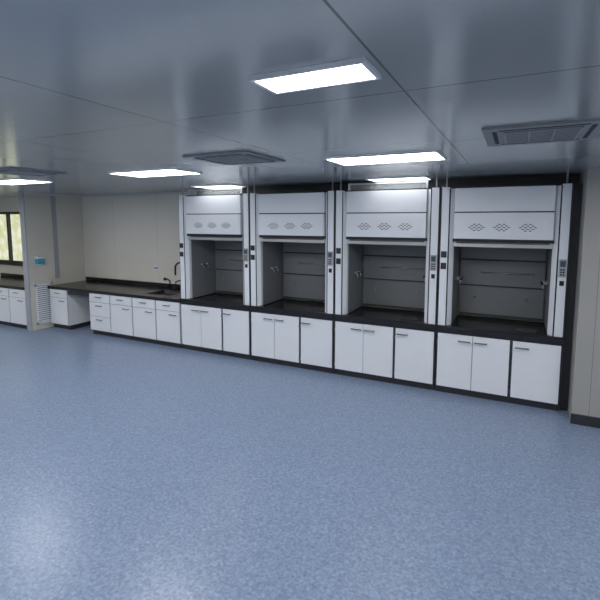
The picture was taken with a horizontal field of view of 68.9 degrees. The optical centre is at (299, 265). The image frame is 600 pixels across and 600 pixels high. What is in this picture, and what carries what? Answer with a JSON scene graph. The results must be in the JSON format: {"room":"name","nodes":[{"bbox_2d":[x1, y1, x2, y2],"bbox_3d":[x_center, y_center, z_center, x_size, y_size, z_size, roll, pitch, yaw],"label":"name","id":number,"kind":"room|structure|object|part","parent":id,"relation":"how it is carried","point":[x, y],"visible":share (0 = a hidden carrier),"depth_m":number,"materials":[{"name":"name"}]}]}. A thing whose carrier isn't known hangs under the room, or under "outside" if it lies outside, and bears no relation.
{"room":"chemistry laboratory","nodes":[
{"label":"chemistry laboratory","id":0,"kind":"room"},
{"bbox_2d":[0,197,23,275],"bbox_3d":[-5.856,-0.202,9.237,2.930,2.470,0.100,3,7,26],"label":"wall","id":1,"kind":"structure","parent":0,"point":[7,204],"depth_m":9.25,"materials":[{"name":"beige paint"}]},
{"bbox_2d":[0,212,22,265],"bbox_3d":[-5.820,-0.558,9.137,2.510,1.120,0.140,3,7,26],"label":"window","id":2,"kind":"structure","parent":1,"relation":"in","point":[10,228],"depth_m":9.30,"materials":[{"name":"grey metal"}]},
{"bbox_2d":[0,167,67,176],"bbox_3d":[-2.735,-0.916,4.319,0.560,0.019,0.560,3,7,26],"label":"ceiling air conditioner","id":3,"kind":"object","parent":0,"point":[8,170],"depth_m":4.26,"materials":[{"name":"grey metal"}]},
{"bbox_2d":[183,150,284,165],"bbox_3d":[-0.491,-0.815,3.357,0.560,0.019,0.560,3,7,26],"label":"ceiling air conditioner","id":4,"kind":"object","parent":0,"point":[245,156],"depth_m":3.26,"materials":[{"name":"grey metal"}]},
{"bbox_2d":[0,324,599,599],"bbox_3d":[-2.622,1.744,3.016,14.600,0.100,9.320,3,7,26],"label":"floor","id":5,"kind":"structure","parent":0,"point":[130,469],"depth_m":3.37,"materials":[{"name":"blue plastic"}]},
{"bbox_2d":[0,273,26,328],"bbox_3d":[-5.694,0.667,8.671,2.040,0.860,0.788,3,7,26],"label":"window bench","id":6,"kind":"object","parent":5,"relation":"on","point":[12,289],"visible":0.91,"depth_m":8.13,"materials":[{"name":"grey metal"}]},
{"bbox_2d":[0,273,24,289],"bbox_3d":[-5.688,0.300,8.645,2.040,0.124,0.760,3,7,26],"label":"countertop","id":7,"kind":"structure","parent":6,"relation":"on","point":[7,280],"depth_m":8.62,"materials":[{"name":"black stone"}]},
{"bbox_2d":[24,194,85,330],"bbox_3d":[-4.622,-0.103,8.296,0.120,2.470,1.140,3,7,26],"label":"wall partition","id":8,"kind":"structure","parent":5,"relation":"on","point":[38,217],"depth_m":8.15,"materials":[{"name":"beige paint"}]},
{"bbox_2d":[18,192,32,330],"bbox_3d":[-4.879,-0.049,7.782,0.130,2.470,0.015,3,7,26],"label":"trim","id":9,"kind":"structure","parent":8,"relation":"attached to","point":[20,194],"depth_m":7.77,"materials":[{"name":"grey plastic"}]},
{"bbox_2d":[34,256,44,265],"bbox_3d":[-4.699,-0.080,7.910,0.084,0.175,0.150,3,7,26],"label":"soap dispenser","id":10,"kind":"object","parent":8,"relation":"attached to","point":[39,260],"visible":1,"depth_m":7.88,"materials":[{"name":"teal plastic"}]},
{"bbox_2d":[35,283,52,324],"bbox_3d":[-4.698,0.696,8.064,0.022,0.730,0.330,3,7,26],"label":"air vent","id":11,"kind":"object","parent":8,"relation":"in","point":[42,293],"visible":0.69,"depth_m":8.03,"materials":[{"name":"white metal"}]},
{"bbox_2d":[24,192,80,196],"bbox_3d":[-4.564,-1.309,8.129,0.020,0.035,1.120,3,7,26],"label":"trim","id":12,"kind":"structure","parent":8,"relation":"attached to","point":[25,193],"depth_m":8.07,"materials":[{"name":"grey metal"}]},
{"bbox_2d":[50,196,59,277],"bbox_3d":[-4.581,-0.527,8.191,0.008,1.535,0.090,3,7,26],"label":"trim","id":13,"kind":"structure","parent":8,"relation":"attached to","point":[53,201],"depth_m":8.19,"materials":[{"name":"grey plastic"}]},
{"bbox_2d":[47,262,183,347],"bbox_3d":[-3.078,0.550,7.753,3.144,1.285,0.857,3,7,26],"label":"lab bench","id":14,"kind":"object","parent":5,"relation":"on","point":[143,311],"visible":0.89,"depth_m":7.43,"materials":[{"name":"grey metal"}]},
{"bbox_3d":[-3.785,0.794,8.063,0.590,0.735,0.620,3,7,26],"label":"kneehole panel","id":15,"kind":"part","parent":14,"relation":"part of","materials":[{"name":"grey metal"}]},
{"bbox_2d":[47,277,180,302],"bbox_3d":[-3.072,0.394,7.749,3.144,0.124,0.829,3,7,26],"label":"countertop","id":16,"kind":"structure","parent":14,"relation":"on","point":[107,286],"depth_m":7.83,"materials":[{"name":"black stone"}]},
{"bbox_2d":[146,290,180,295],"bbox_3d":[-2.231,0.479,7.300,0.500,0.048,0.400,3,7,26],"label":"sink basin","id":17,"kind":"object","parent":14,"relation":"in","point":[160,292],"depth_m":7.44,"materials":[{"name":"black plastic"}]},
{"bbox_2d":[163,278,170,288],"bbox_3d":[-2.312,0.313,7.616,0.060,0.215,0.162,3,7,26],"label":"tap","id":18,"kind":"object","parent":14,"relation":"on","point":[164,279],"depth_m":7.67,"materials":[{"name":"black metal"}]},
{"bbox_2d":[174,262,179,284],"bbox_3d":[-1.989,0.191,7.416,0.338,0.500,0.136,3,7,26],"label":"faucet","id":19,"kind":"object","parent":14,"relation":"on","point":[176,264],"depth_m":7.44,"materials":[{"name":"black metal"}]},
{"bbox_2d":[178,185,252,359],"bbox_3d":[-1.103,0.065,6.707,1.261,2.468,0.838,3,7,26],"label":"fume hood","id":20,"kind":"object","parent":5,"relation":"on","point":[214,230],"visible":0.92,"depth_m":6.50,"materials":[{"name":"grey metal"}]},
{"bbox_2d":[180,292,249,310],"bbox_3d":[-1.109,0.537,6.746,1.261,0.079,0.742,3,7,26],"label":"countertop","id":21,"kind":"structure","parent":20,"relation":"on","point":[219,300],"depth_m":6.57,"materials":[{"name":"black stone"}]},
{"bbox_3d":[-1.237,-0.738,6.352,0.961,0.740,0.050,3,7,26],"label":"sash","id":22,"kind":"part","parent":20,"relation":"part of","materials":[{"name":"metal"}]},
{"bbox_3d":[-1.091,0.932,6.825,1.257,0.720,0.780,3,7,26],"label":"frame","id":23,"kind":"part","parent":20,"relation":"part of","materials":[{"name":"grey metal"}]},
{"bbox_2d":[249,182,335,373],"bbox_3d":[0.030,0.124,6.149,1.261,2.468,0.838,3,7,26],"label":"fume hood","id":24,"kind":"object","parent":5,"relation":"on","point":[292,234],"visible":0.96,"depth_m":5.94,"materials":[{"name":"grey metal"}]},
{"bbox_2d":[250,299,334,319],"bbox_3d":[0.025,0.596,6.188,1.261,0.079,0.742,3,7,26],"label":"countertop","id":25,"kind":"structure","parent":24,"relation":"on","point":[309,309],"depth_m":6.01,"materials":[{"name":"black stone"}]},
{"bbox_3d":[-0.104,-0.625,5.799,0.961,0.630,0.050,3,7,26],"label":"sash","id":26,"kind":"part","parent":24,"relation":"part of","materials":[{"name":"metal"}]},
{"bbox_3d":[0.043,0.990,6.266,1.257,0.720,0.780,3,7,26],"label":"frame","id":27,"kind":"part","parent":24,"relation":"part of","materials":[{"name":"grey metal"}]},
{"bbox_2d":[334,178,440,389],"bbox_3d":[1.163,0.182,5.590,1.261,2.468,0.838,3,7,26],"label":"fume hood","id":28,"kind":"object","parent":5,"relation":"on","point":[387,241],"visible":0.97,"depth_m":5.37,"materials":[{"name":"grey metal"}]},
{"bbox_2d":[334,306,436,330],"bbox_3d":[1.158,0.655,5.629,1.261,0.079,0.742,3,7,26],"label":"countertop","id":29,"kind":"structure","parent":28,"relation":"on","point":[409,319],"depth_m":5.46,"materials":[{"name":"black stone"}]},
{"bbox_3d":[1.176,1.049,5.707,1.257,0.720,0.780,3,7,26],"label":"frame","id":30,"kind":"part","parent":28,"relation":"part of","materials":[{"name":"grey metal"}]},
{"bbox_3d":[1.030,-0.621,5.235,0.961,0.740,0.050,3,7,26],"label":"sash","id":31,"kind":"part","parent":28,"relation":"part of","materials":[{"name":"metal"}]},
{"bbox_2d":[435,172,573,410],"bbox_3d":[2.297,0.241,5.032,1.261,2.468,0.838,3,7,26],"label":"fume hood","id":32,"kind":"object","parent":5,"relation":"on","point":[504,250],"visible":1,"depth_m":4.81,"materials":[{"name":"grey metal"}]},
{"bbox_3d":[2.310,1.108,5.149,1.257,0.720,0.780,3,7,26],"label":"frame","id":33,"kind":"part","parent":32,"relation":"part of","materials":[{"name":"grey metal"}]},
{"bbox_2d":[436,314,563,344],"bbox_3d":[2.292,0.713,5.070,1.261,0.079,0.742,3,7,26],"label":"countertop","id":34,"kind":"structure","parent":32,"relation":"on","point":[529,331],"depth_m":4.91,"materials":[{"name":"black stone"}]},
{"bbox_3d":[2.163,-0.507,4.682,0.961,0.630,0.050,3,7,26],"label":"sash","id":35,"kind":"part","parent":32,"relation":"part of","materials":[{"name":"metal"}]},
{"bbox_2d":[0,0,599,196],"bbox_3d":[-2.622,-0.812,2.747,14.600,0.100,9.320,3,7,26],"label":"ceiling","id":36,"kind":"structure","parent":0,"point":[90,89],"depth_m":1.60,"materials":[{"name":"grey plastic"}]},
{"bbox_2d":[0,178,52,184],"bbox_3d":[-3.530,-1.034,5.410,0.840,0.014,0.440,3,7,26],"label":"ceiling light panel","id":37,"kind":"object","parent":36,"relation":"in","point":[16,181],"depth_m":5.33,"materials":[{"name":"white plastic"}]},
{"bbox_2d":[107,168,202,176],"bbox_3d":[-1.452,-0.926,4.385,0.840,0.014,0.440,3,7,26],"label":"ceiling light panel","id":38,"kind":"object","parent":36,"relation":"in","point":[165,171],"depth_m":4.32,"materials":[{"name":"white plastic"}]},
{"bbox_2d":[191,184,246,188],"bbox_3d":[-1.145,-1.113,6.165,0.680,0.014,0.380,3,7,26],"label":"ceiling light panel","id":39,"kind":"object","parent":36,"relation":"in","point":[224,185],"depth_m":6.14,"materials":[{"name":"white plastic"}]},
{"bbox_2d":[248,57,381,94],"bbox_3d":[0.048,-0.616,1.437,0.400,0.014,0.180,3,7,26],"label":"ceiling light panel","id":40,"kind":"object","parent":36,"relation":"in","point":[355,70],"depth_m":1.42,"materials":[{"name":"white plastic"}]},
{"bbox_2d":[324,150,446,165],"bbox_3d":[0.654,-0.817,3.348,0.840,0.014,0.440,3,7,26],"label":"ceiling light panel","id":41,"kind":"object","parent":36,"relation":"in","point":[430,155],"depth_m":3.32,"materials":[{"name":"white plastic"}]},
{"bbox_2d":[365,176,431,181],"bbox_3d":[1.140,-0.995,5.039,0.680,0.014,0.380,3,7,26],"label":"ceiling light panel","id":42,"kind":"object","parent":36,"relation":"in","point":[410,178],"depth_m":5.01,"materials":[{"name":"white plastic"}]},
{"bbox_2d":[82,194,542,322],"bbox_3d":[0.791,0.105,6.316,11.350,2.470,0.100,3,7,26],"label":"wall","id":43,"kind":"structure","parent":0,"point":[125,237],"depth_m":8.13,"materials":[{"name":"beige paint"}]},
{"bbox_2d":[81,191,195,196],"bbox_3d":[-2.909,-1.290,7.946,3.150,0.035,0.020,3,7,26],"label":"trim","id":44,"kind":"structure","parent":43,"relation":"attached to","point":[193,192],"depth_m":7.93,"materials":[{"name":"grey metal"}]},
{"bbox_2d":[196,175,578,194],"bbox_3d":[0.745,-1.044,5.955,5.140,0.108,0.370,3,7,26],"label":"trim","id":45,"kind":"structure","parent":43,"relation":"attached to","point":[558,180],"depth_m":5.40,"materials":[{"name":"metal"}]},
{"bbox_2d":[482,118,599,146],"bbox_3d":[1.315,-0.714,2.389,0.560,0.019,0.560,3,7,26],"label":"ceiling air conditioner","id":46,"kind":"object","parent":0,"point":[586,129],"depth_m":2.31,"materials":[{"name":"grey plastic"}]},
{"bbox_2d":[559,183,582,410],"bbox_3d":[2.936,0.319,4.810,0.076,2.360,0.720,3,7,26],"label":"cabinet filler","id":47,"kind":"object","parent":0,"point":[577,190],"depth_m":4.48,"materials":[{"name":"black metal"}]},
{"bbox_2d":[568,168,599,417],"bbox_3d":[3.415,0.307,4.402,1.140,2.470,1.020,3,7,26],"label":"wall pillar","id":48,"kind":"structure","parent":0,"point":[584,386],"depth_m":4.19,"materials":[{"name":"beige paint"}]},
{"bbox_2d":[570,413,599,428],"bbox_3d":[3.192,1.534,4.061,1.165,0.100,0.015,3,7,26],"label":"baseboard","id":49,"kind":"structure","parent":48,"relation":"attached to","point":[583,420],"depth_m":4.26,"materials":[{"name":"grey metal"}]}
]}

